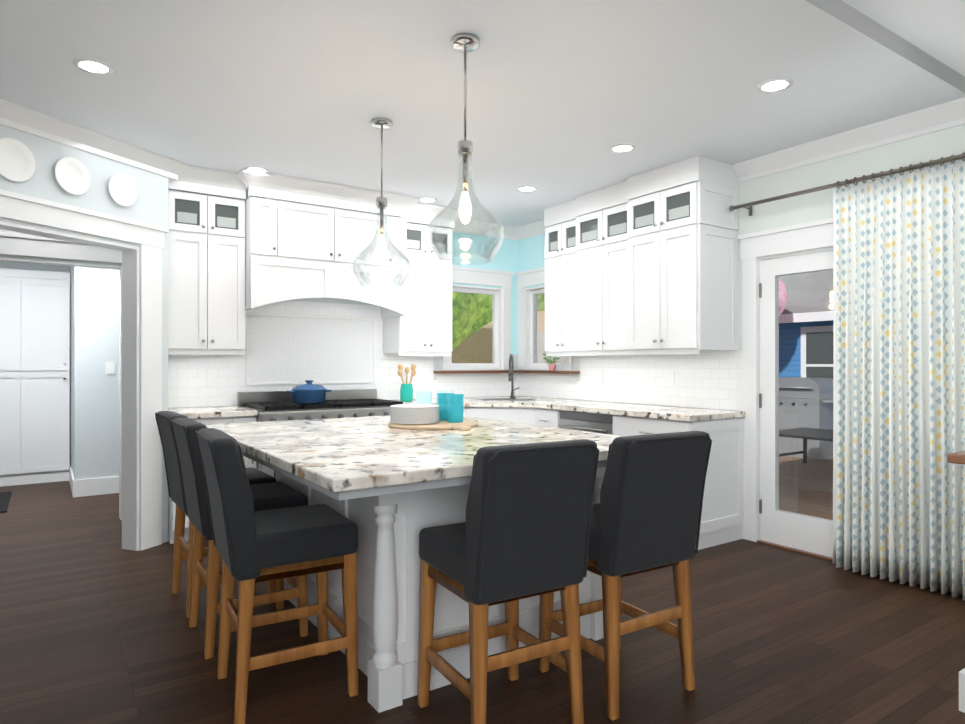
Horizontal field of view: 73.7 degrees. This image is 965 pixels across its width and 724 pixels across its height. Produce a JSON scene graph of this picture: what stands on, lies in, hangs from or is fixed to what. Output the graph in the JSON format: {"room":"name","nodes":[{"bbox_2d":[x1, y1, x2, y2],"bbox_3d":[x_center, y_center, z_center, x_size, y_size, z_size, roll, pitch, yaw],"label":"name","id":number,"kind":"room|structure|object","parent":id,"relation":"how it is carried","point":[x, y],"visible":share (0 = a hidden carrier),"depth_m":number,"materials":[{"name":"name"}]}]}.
{"room":"kitchen","nodes":[
{"label":"kitchen","id":0,"kind":"room"},
{"bbox_2d":[0,229,121,479],"bbox_3d":[-5.204,-0.078,3.700,5.888,2.700,0.120,0,0,-34],"label":"wall","id":1,"kind":"structure","parent":0,"point":[94,387],"depth_m":5.05,"materials":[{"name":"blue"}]},
{"bbox_2d":[0,232,121,519],"bbox_3d":[-3.352,0.159,4.934,1.340,2.230,0.161,0,0,-34],"label":"trim","id":2,"kind":"structure","parent":1,"relation":"attached to","point":[19,244],"depth_m":5.01,"materials":[{"name":"white wood"}]},
{"bbox_2d":[105,362,114,373],"bbox_3d":[-3.615,0.058,6.247,0.080,0.120,0.010,0,0,-34],"label":"light switch","id":3,"kind":"object","parent":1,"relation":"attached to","point":[109,367],"visible":1,"depth_m":6.24,"materials":[{"name":"white plastic"}]},
{"bbox_2d":[0,124,167,542],"bbox_3d":[-3.536,-0.083,1.627,0.120,2.700,6.435,0,0,23],"label":"wall","id":4,"kind":"structure","parent":0,"point":[150,205],"depth_m":4.12,"materials":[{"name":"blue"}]},
{"bbox_2d":[0,137,35,181],"bbox_3d":[-2.626,-1.129,3.597,0.028,0.240,0.240,0,0,23],"label":"wall plate","id":5,"kind":"object","parent":4,"relation":"attached to","point":[17,162],"visible":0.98,"depth_m":3.61,"materials":[{"name":"white ceramic"}]},
{"bbox_2d":[55,157,90,194],"bbox_3d":[-2.495,-1.128,3.909,0.028,0.224,0.224,0,0,23],"label":"wall plate","id":6,"kind":"object","parent":4,"relation":"attached to","point":[72,175],"visible":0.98,"depth_m":3.91,"materials":[{"name":"white ceramic"}]},
{"bbox_2d":[0,189,168,550],"bbox_3d":[-3.481,0.157,1.676,5.308,2.220,3.546,0,0,-34],"label":"door frame","id":7,"kind":"structure","parent":4,"relation":"attached to","point":[141,393],"depth_m":4.36,"materials":[{"name":"white wood"}]},
{"bbox_2d":[0,98,191,180],"bbox_3d":[-3.428,-1.375,1.745,5.471,0.114,3.690,0,0,-34],"label":"crown molding","id":8,"kind":"structure","parent":4,"relation":"attached to","point":[25,119],"depth_m":3.97,"materials":[{"name":"white wood"}]},
{"bbox_2d":[108,173,136,205],"bbox_3d":[-2.365,-1.127,4.220,0.028,0.210,0.210,0,0,23],"label":"wall plate","id":9,"kind":"object","parent":4,"relation":"attached to","point":[122,189],"visible":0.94,"depth_m":4.23,"materials":[{"name":"white ceramic"}]},
{"bbox_2d":[168,301,741,410],"bbox_3d":[-0.269,-0.086,4.756,3.460,0.880,2.800,0,0,-34],"label":"tile backsplash","id":10,"kind":"structure","parent":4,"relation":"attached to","point":[290,345],"depth_m":5.52,"materials":[{"name":"white tile"}]},
{"bbox_2d":[207,371,215,385],"bbox_3d":[-2.166,0.135,5.146,0.070,0.120,0.005,0,0,-34],"label":"electrical outlet plate","id":11,"kind":"object","parent":10,"relation":"attached to","point":[211,378],"depth_m":5.14,"materials":[{"name":"white plastic"}]},
{"bbox_2d":[408,370,412,382],"bbox_3d":[-0.693,0.137,6.147,0.070,0.120,0.005,0,0,-34],"label":"electrical outlet plate","id":12,"kind":"object","parent":10,"relation":"attached to","point":[409,374],"depth_m":6.14,"materials":[{"name":"white plastic"}]},
{"bbox_2d":[667,371,674,385],"bbox_3d":[1.519,0.135,5.185,0.005,0.120,0.070,0,0,-34],"label":"electrical outlet plate","id":13,"kind":"object","parent":10,"relation":"attached to","point":[670,374],"depth_m":5.18,"materials":[{"name":"white plastic"}]},
{"bbox_2d":[169,189,517,407],"bbox_3d":[-1.085,-0.073,5.985,3.730,2.700,0.150,0,0,-34],"label":"wall","id":14,"kind":"structure","parent":0,"point":[505,258],"depth_m":6.64,"materials":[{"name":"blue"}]},
{"bbox_2d":[168,166,246,354],"bbox_3d":[-2.166,-0.740,4.896,0.637,1.368,0.435,0,0,-34],"label":"upper cabinet","id":15,"kind":"object","parent":14,"relation":"attached to","point":[206,274],"visible":0.94,"depth_m":4.80,"materials":[{"name":"painted wood"},{"name":"glass"}]},
{"bbox_2d":[238,169,419,318],"bbox_3d":[-1.315,-0.913,5.390,1.486,1.018,0.575,0,0,-34],"label":"range hood","id":16,"kind":"object","parent":14,"relation":"attached to","point":[294,250],"visible":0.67,"depth_m":5.14,"materials":[{"name":"white painted wood"}]},
{"bbox_2d":[383,202,459,355],"bbox_3d":[-0.544,-0.737,5.998,0.632,1.368,0.435,0,0,-34],"label":"upper cabinet","id":17,"kind":"object","parent":14,"relation":"attached to","point":[423,327],"visible":0.75,"depth_m":5.86,"materials":[{"name":"white wood"}]},
{"bbox_2d":[442,266,513,369],"bbox_3d":[-0.089,-0.436,6.637,0.890,1.031,0.192,0,0,-34],"label":"window","id":18,"kind":"structure","parent":14,"relation":"in","point":[501,326],"depth_m":6.74,"materials":[{"name":"white wood"}]},
{"bbox_2d":[452,218,516,239],"bbox_3d":[-0.022,-1.361,6.567,1.019,0.119,0.085,0,0,-34],"label":"crown molding","id":19,"kind":"structure","parent":14,"relation":"attached to","point":[509,231],"depth_m":6.58,"materials":[{"name":"white"}]},
{"bbox_2d":[433,370,579,380],"bbox_3d":[0.221,0.131,6.188,1.039,0.092,0.979,0,0,-34],"label":"sill ledge","id":20,"kind":"object","parent":14,"relation":"attached to","point":[503,374],"visible":0.94,"depth_m":6.48,"materials":[{"name":"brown wood"}]},
{"bbox_2d":[542,354,559,370],"bbox_3d":[0.670,0.001,6.289,0.129,0.169,0.210,0,0,-34],"label":"plant pot","id":21,"kind":"object","parent":20,"relation":"on","point":[552,367],"visible":0.92,"depth_m":6.27,"materials":[{"name":"pink ceramic"}]},
{"bbox_2d":[0,481,964,723],"bbox_3d":[-2.086,1.293,2.188,9.650,0.050,14.000,0,0,-34],"label":"floor","id":22,"kind":"structure","parent":0,"point":[95,628],"depth_m":2.81,"materials":[{"name":"brown wood"}]},
{"bbox_2d":[0,492,11,512],"bbox_3d":[-4.792,1.270,5.548,1.150,0.012,1.000,0,0,-34],"label":"rug","id":23,"kind":"object","parent":22,"relation":"on","point":[5,497],"visible":1,"depth_m":5.87,"materials":[{"name":"black carpet"}]},
{"bbox_2d":[0,268,69,486],"bbox_3d":[-5.130,0.159,6.795,1.290,2.240,0.619,0,0,-34],"label":"pantry","id":24,"kind":"object","parent":22,"relation":"on","point":[34,377],"visible":0.98,"depth_m":6.76,"materials":[{"name":"white wood"}]},
{"bbox_2d":[168,416,255,543],"bbox_3d":[-2.063,0.837,4.830,0.566,0.875,0.653,0,0,-34],"label":"base cabinet","id":25,"kind":"object","parent":22,"relation":"on","point":[249,463],"visible":0.04,"depth_m":4.57,"materials":[{"name":"white wood"}]},
{"bbox_2d":[168,406,257,418],"bbox_3d":[-2.070,0.377,4.837,0.572,0.042,0.639,0,0,-34],"label":"countertop","id":26,"kind":"structure","parent":25,"relation":"on","point":[216,411],"depth_m":4.67,"materials":[{"name":"stone"}]},
{"bbox_2d":[155,411,276,617],"bbox_3d":[-1.438,0.769,3.471,0.544,1.005,0.444,0,0,-34],"label":"bar stool","id":27,"kind":"object","parent":22,"relation":"on","point":[173,474],"visible":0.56,"depth_m":3.42,"materials":[{"name":"fabric"}]},
{"bbox_2d":[170,417,307,659],"bbox_3d":[-1.147,0.768,3.026,0.544,1.005,0.444,0,0,-34],"label":"bar stool","id":28,"kind":"object","parent":22,"relation":"on","point":[272,495],"visible":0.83,"depth_m":2.91,"materials":[{"name":"fabric"}]},
{"bbox_2d":[195,428,357,723],"bbox_3d":[-0.807,0.766,2.507,0.538,1.005,0.442,0,0,-30],"label":"bar stool","id":29,"kind":"object","parent":22,"relation":"on","point":[253,547],"visible":1,"depth_m":2.37,"materials":[{"name":"fabric"}]},
{"bbox_2d":[237,389,402,477],"bbox_3d":[-1.290,0.760,5.288,1.220,1.030,0.746,0,0,-34],"label":"range","id":30,"kind":"object","parent":22,"relation":"on","point":[283,406],"visible":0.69,"depth_m":5.14,"materials":[{"name":"silver metal"}]},
{"bbox_2d":[286,380,330,403],"bbox_3d":[-1.394,0.237,5.176,0.350,0.184,0.268,0,0,-34],"label":"pot","id":31,"kind":"object","parent":30,"relation":"on","point":[308,392],"visible":1,"depth_m":5.07,"materials":[{"name":"blue"}]},
{"bbox_2d":[260,463,605,712],"bbox_3d":[-0.325,0.840,3.300,1.178,0.862,1.553,0,0,-34],"label":"kitchen island","id":32,"kind":"object","parent":22,"relation":"on","point":[389,526],"depth_m":2.52,"materials":[{"name":"wood"}]},
{"bbox_2d":[223,423,610,502],"bbox_3d":[-0.362,0.393,3.078,1.440,0.030,1.910,0,0,-34],"label":"island countertop","id":33,"kind":"structure","parent":32,"relation":"on","point":[341,461],"depth_m":2.42,"materials":[{"name":"white stone"}]},
{"bbox_2d":[388,419,477,430],"bbox_3d":[-0.237,0.330,3.393,0.480,0.018,0.570,0,0,-34],"label":"serving board","id":34,"kind":"object","parent":33,"relation":"on","point":[466,425],"visible":0.71,"depth_m":3.24,"materials":[{"name":"beige wood"}]},
{"bbox_2d":[390,404,439,423],"bbox_3d":[-0.356,0.273,3.390,0.264,0.094,0.264,0,0,-34],"label":"plates","id":35,"kind":"object","parent":34,"relation":"on","point":[414,413],"visible":1,"depth_m":3.29,"materials":[{"name":"white ceramic"}]},
{"bbox_2d":[415,391,436,403],"bbox_3d":[-0.327,0.243,3.579,0.091,0.155,0.091,0,0,-34],"label":"cup","id":36,"kind":"object","parent":34,"relation":"on","point":[423,397],"depth_m":3.54,"materials":[{"name":"teal"}]},
{"bbox_2d":[437,393,440,419],"bbox_3d":[-0.202,0.247,3.555,0.093,0.147,0.093,0,0,-34],"label":"cup","id":37,"kind":"object","parent":34,"relation":"on","point":[438,394],"depth_m":3.52,"materials":[{"name":"teal"}]},
{"bbox_2d":[437,391,451,402],"bbox_3d":[-0.217,0.243,3.666,0.091,0.155,0.091,0,0,-34],"label":"cup","id":38,"kind":"object","parent":34,"relation":"on","point":[437,391],"depth_m":3.63,"materials":[{"name":"teal"}]},
{"bbox_2d":[441,393,463,422],"bbox_3d":[-0.146,0.247,3.437,0.093,0.147,0.093,0,0,-34],"label":"cup","id":39,"kind":"object","parent":34,"relation":"on","point":[451,408],"depth_m":3.40,"materials":[{"name":"teal glass"}]},
{"bbox_2d":[463,407,466,416],"bbox_3d":[-0.544,0.839,5.863,0.653,0.876,0.654,0,0,-34],"label":"base cabinet","id":40,"kind":"object","parent":22,"relation":"on","point":[465,408],"depth_m":5.78,"materials":[{"name":"white wood"}]},
{"bbox_2d":[467,407,535,424],"bbox_3d":[0.235,0.840,6.146,1.060,0.876,1.060,0,0,-34],"label":"base cabinet","id":41,"kind":"object","parent":22,"relation":"on","point":[523,415],"depth_m":5.71,"materials":[{"name":"white wood"}]},
{"bbox_2d":[393,396,531,407],"bbox_3d":[-0.285,0.378,5.783,0.992,0.043,1.062,0,0,-34],"label":"countertop","id":42,"kind":"structure","parent":41,"relation":"on","point":[472,401],"depth_m":5.74,"materials":[{"name":"stone"}]},
{"bbox_2d":[398,364,415,401],"bbox_3d":[-0.687,0.189,5.835,0.186,0.338,0.152,0,0,-34],"label":"utensil crock","id":43,"kind":"object","parent":42,"relation":"on","point":[406,392],"visible":1,"depth_m":5.79,"materials":[{"name":"teal ceramic"}]},
{"bbox_2d":[500,396,745,421],"bbox_3d":[0.863,0.378,5.564,0.660,0.043,2.716,0,0,-34],"label":"countertop","id":44,"kind":"structure","parent":41,"relation":"on","point":[663,412],"depth_m":4.93,"materials":[{"name":"stone"}]},
{"bbox_2d":[508,354,518,397],"bbox_3d":[0.300,0.139,6.439,0.198,0.441,0.171,0,0,-34],"label":"faucet","id":45,"kind":"object","parent":44,"relation":"on","point":[511,371],"visible":1,"depth_m":6.50,"materials":[{"name":"silver metal"}]},
{"bbox_2d":[417,439,599,723],"bbox_3d":[0.075,0.766,2.269,0.442,1.005,0.538,0,0,-30],"label":"chair","id":46,"kind":"object","parent":22,"relation":"on","point":[522,531],"visible":1,"depth_m":2.10,"materials":[{"name":"fabric"}]},
{"bbox_2d":[535,408,561,427],"bbox_3d":[0.801,0.839,5.704,0.618,0.876,0.312,0,0,-34],"label":"base cabinet","id":47,"kind":"object","parent":22,"relation":"on","point":[543,417],"depth_m":5.52,"materials":[{"name":"white wood"}]},
{"bbox_2d":[559,410,613,434],"bbox_3d":[1.047,0.840,5.304,0.646,0.870,0.618,0,0,-34],"label":"dishwasher","id":48,"kind":"object","parent":22,"relation":"on","point":[589,422],"visible":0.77,"depth_m":5.13,"materials":[{"name":"silver metal"}]},
{"bbox_2d":[538,431,711,720],"bbox_3d":[0.546,0.766,2.541,0.460,1.005,0.556,0,0,-34],"label":"chair","id":49,"kind":"object","parent":22,"relation":"on","point":[646,513],"visible":0.96,"depth_m":2.35,"materials":[{"name":"fabric"}]},
{"bbox_2d":[613,415,744,549],"bbox_3d":[1.443,0.837,4.760,0.618,0.876,0.718,0,0,-34],"label":"base cabinet","id":50,"kind":"object","parent":22,"relation":"on","point":[723,515],"depth_m":4.52,"materials":[{"name":"white wood"}]},
{"bbox_2d":[0,0,964,226],"bbox_3d":[-2.086,-1.524,2.195,9.650,0.185,14.000,0,0,-34],"label":"ceiling","id":51,"kind":"structure","parent":0,"point":[563,96],"depth_m":3.28,"materials":[{"name":"white paint"}]},
{"bbox_2d":[73,58,113,74],"bbox_3d":[-1.879,-1.426,3.109,0.168,0.006,0.168,0,0,-34],"label":"recessed light","id":52,"kind":"object","parent":51,"relation":"in","point":[92,66],"depth_m":3.10,"materials":[{"name":"white"}]},
{"bbox_2d":[245,166,268,172],"bbox_3d":[-1.673,-1.423,4.772,0.168,0.006,0.168,0,0,20],"label":"recessed light","id":53,"kind":"object","parent":51,"relation":"in","point":[254,168],"depth_m":4.75,"materials":[{"name":"white"}]},
{"bbox_2d":[352,118,410,288],"bbox_3d":[-0.599,-0.938,3.821,0.348,0.979,0.348,0,0,-34],"label":"pendant light","id":54,"kind":"object","parent":51,"relation":"hanging from","point":[381,124],"visible":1,"depth_m":3.80,"materials":[{"name":"clear glass"}]},
{"bbox_2d":[420,197,436,202],"bbox_3d":[-0.482,-1.421,5.643,0.168,0.006,0.168,0,0,-34],"label":"recessed light","id":55,"kind":"object","parent":51,"relation":"in","point":[424,199],"depth_m":5.63,"materials":[{"name":"white"}]},
{"bbox_2d":[426,33,503,264],"bbox_3d":[-0.077,-0.940,2.858,0.348,0.979,0.348,0,0,-34],"label":"pendant light","id":56,"kind":"object","parent":51,"relation":"hanging from","point":[465,43],"visible":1,"depth_m":2.84,"materials":[{"name":"clear glass"}]},
{"bbox_2d":[517,186,536,191],"bbox_3d":[0.365,-1.421,5.287,0.168,0.006,0.168,0,0,-34],"label":"recessed light","id":57,"kind":"object","parent":51,"relation":"in","point":[523,188],"depth_m":5.28,"materials":[{"name":"white plastic"}]},
{"bbox_2d":[610,144,635,152],"bbox_3d":[0.934,-1.424,4.289,0.168,0.006,0.168,0,0,-34],"label":"recessed light","id":58,"kind":"object","parent":51,"relation":"in","point":[620,148],"depth_m":4.29,"materials":[{"name":"white plastic"}]},
{"bbox_2d":[757,78,792,92],"bbox_3d":[1.508,-1.426,3.319,0.168,0.006,0.168,0,0,-34],"label":"recessed light","id":59,"kind":"object","parent":51,"relation":"in","point":[777,84],"depth_m":3.32,"materials":[{"name":"white"}]},
{"bbox_2d":[518,124,964,410],"bbox_3d":[3.107,-0.122,3.001,0.150,2.785,9.500,0,0,-34],"label":"wall","id":60,"kind":"structure","parent":0,"point":[818,205],"depth_m":4.26,"materials":[{"name":"white paint"}]},
{"bbox_2d":[516,219,545,239],"bbox_3d":[0.610,-1.361,6.468,0.085,0.119,0.780,0,0,-34],"label":"crown molding","id":61,"kind":"structure","parent":60,"relation":"attached to","point":[532,229],"depth_m":6.63,"materials":[{"name":"white wood"}]},
{"bbox_2d":[515,267,572,369],"bbox_3d":[0.669,-0.436,6.552,0.192,1.031,0.865,0,0,-34],"label":"window","id":62,"kind":"structure","parent":60,"relation":"in","point":[527,328],"depth_m":6.77,"materials":[{"name":"white wood"}]},
{"bbox_2d":[544,183,619,354],"bbox_3d":[1.007,-0.753,5.548,0.458,1.338,1.192,0,0,-34],"label":"upper cabinet","id":63,"kind":"object","parent":60,"relation":"attached to","point":[582,252],"depth_m":5.47,"materials":[{"name":"white wood"}]},
{"bbox_2d":[620,155,738,354],"bbox_3d":[1.477,-0.755,4.856,0.458,1.338,0.716,0,0,-34],"label":"upper cabinet","id":64,"kind":"object","parent":60,"relation":"attached to","point":[654,273],"depth_m":4.64,"materials":[{"name":"white wood"}]},
{"bbox_2d":[737,218,832,560],"bbox_3d":[2.442,0.177,3.938,0.195,2.190,1.860,0,0,-34],"label":"door frame","id":65,"kind":"structure","parent":60,"relation":"attached to","point":[817,234],"depth_m":4.56,"materials":[{"name":"white painted wood"}]},
{"bbox_2d":[759,250,832,556],"bbox_3d":[2.223,0.269,4.224,0.057,1.983,0.852,0,0,-34],"label":"french door","id":66,"kind":"structure","parent":60,"relation":"in","point":[808,533],"depth_m":4.48,"materials":[{"name":"white wood"}]},
{"bbox_2d":[729,152,964,215],"bbox_3d":[2.325,-1.088,3.881,0.153,0.080,1.832,0,0,-34],"label":"curtain rod","id":67,"kind":"object","parent":60,"relation":"attached to","point":[900,169],"visible":0.92,"depth_m":3.86,"materials":[{"name":"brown metal"}]},
{"bbox_2d":[832,161,964,599],"bbox_3d":[2.470,0.094,3.560,0.115,2.325,1.078,0,0,-34],"label":"curtain","id":68,"kind":"object","parent":67,"relation":"hanging from","point":[898,364],"visible":0.98,"depth_m":3.67,"materials":[{"name":"fabric"}]},
{"bbox_2d":[732,97,964,182],"bbox_3d":[2.236,-1.367,4.074,0.085,0.119,1.430,0,0,-34],"label":"crown molding","id":69,"kind":"structure","parent":60,"relation":"attached to","point":[943,116],"depth_m":3.96,"materials":[{"name":"white wood"}]},
{"bbox_3d":[2.400,0.819,2.651,1.410,0.900,0.200,0,0,-34],"label":"wall","id":70,"kind":"structure","parent":0,"visible":0},
{"bbox_2d":[948,451,964,712],"bbox_3d":[2.380,0.802,2.637,1.460,0.935,0.290,0,0,-34],"label":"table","id":71,"kind":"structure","parent":70,"relation":"on","point":[957,457],"depth_m":2.33,"materials":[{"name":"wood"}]},
{"label":"outside","id":72,"kind":"structure","parent":0,"visible":0},
{"bbox_2d":[779,456,832,519],"bbox_3d":[4.015,1.364,6.999,5.850,0.110,9.100,0,0,-34],"label":"floor","id":73,"kind":"structure","parent":72,"point":[811,502],"depth_m":6.76,"materials":[{"name":"brown wood"}]},
{"bbox_2d":[779,377,832,459],"bbox_3d":[4.477,0.769,9.128,0.614,1.089,1.500,0,0,-34],"label":"grill","id":74,"kind":"object","parent":73,"relation":"on","point":[793,394],"depth_m":8.79,"materials":[{"name":"silver metal"}]},
{"bbox_2d":[779,427,832,463],"bbox_3d":[4.917,0.925,7.674,2.400,0.769,2.000,0,0,-34],"label":"bench","id":75,"kind":"object","parent":73,"relation":"on","point":[796,431],"depth_m":7.76,"materials":[{"name":"grey"}]},
{"bbox_3d":[8.317,2.855,18.323,54.000,0.100,70.000,0,0,-34],"label":"floor","id":76,"kind":"structure","parent":72,"visible":0},
{"bbox_2d":[537,332,569,362],"bbox_3d":[0.970,1.161,10.190,0.300,3.250,1.600,0,0,-34],"label":"scenery","id":77,"kind":"object","parent":76,"relation":"on","point":[542,339],"depth_m":9.96,"materials":[{"name":"beige"}]},
{"bbox_2d":[779,278,787,315],"bbox_3d":[5.072,0.493,12.918,1.343,4.600,1.893,0,0,-34],"label":"scenery","id":78,"kind":"object","parent":76,"relation":"on","point":[781,297],"depth_m":12.27,"materials":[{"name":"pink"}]},
{"bbox_2d":[779,270,832,378],"bbox_3d":[9.883,-0.256,13.349,6.710,6.100,12.600,0,0,-34],"label":"scenery","id":79,"kind":"object","parent":76,"relation":"on","point":[824,352],"depth_m":12.98,"materials":[{"name":"blue"}]},
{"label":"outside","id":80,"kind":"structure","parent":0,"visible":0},
{"bbox_2d":[452,292,544,349],"bbox_3d":[-1.576,-4.683,23.556,28.500,12.000,17.250,0,0,-34],"label":"scenery","id":81,"kind":"structure","parent":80,"point":[470,311],"depth_m":14.44,"materials":[{"name":"green plant"}]},
{"bbox_2d":[452,310,544,362],"bbox_3d":[1.908,-0.498,16.997,6.100,1.800,5.000,0,0,-34],"label":"scenery","id":82,"kind":"structure","parent":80,"point":[476,354],"depth_m":17.01,"materials":[{"name":"beige"}]}
]}

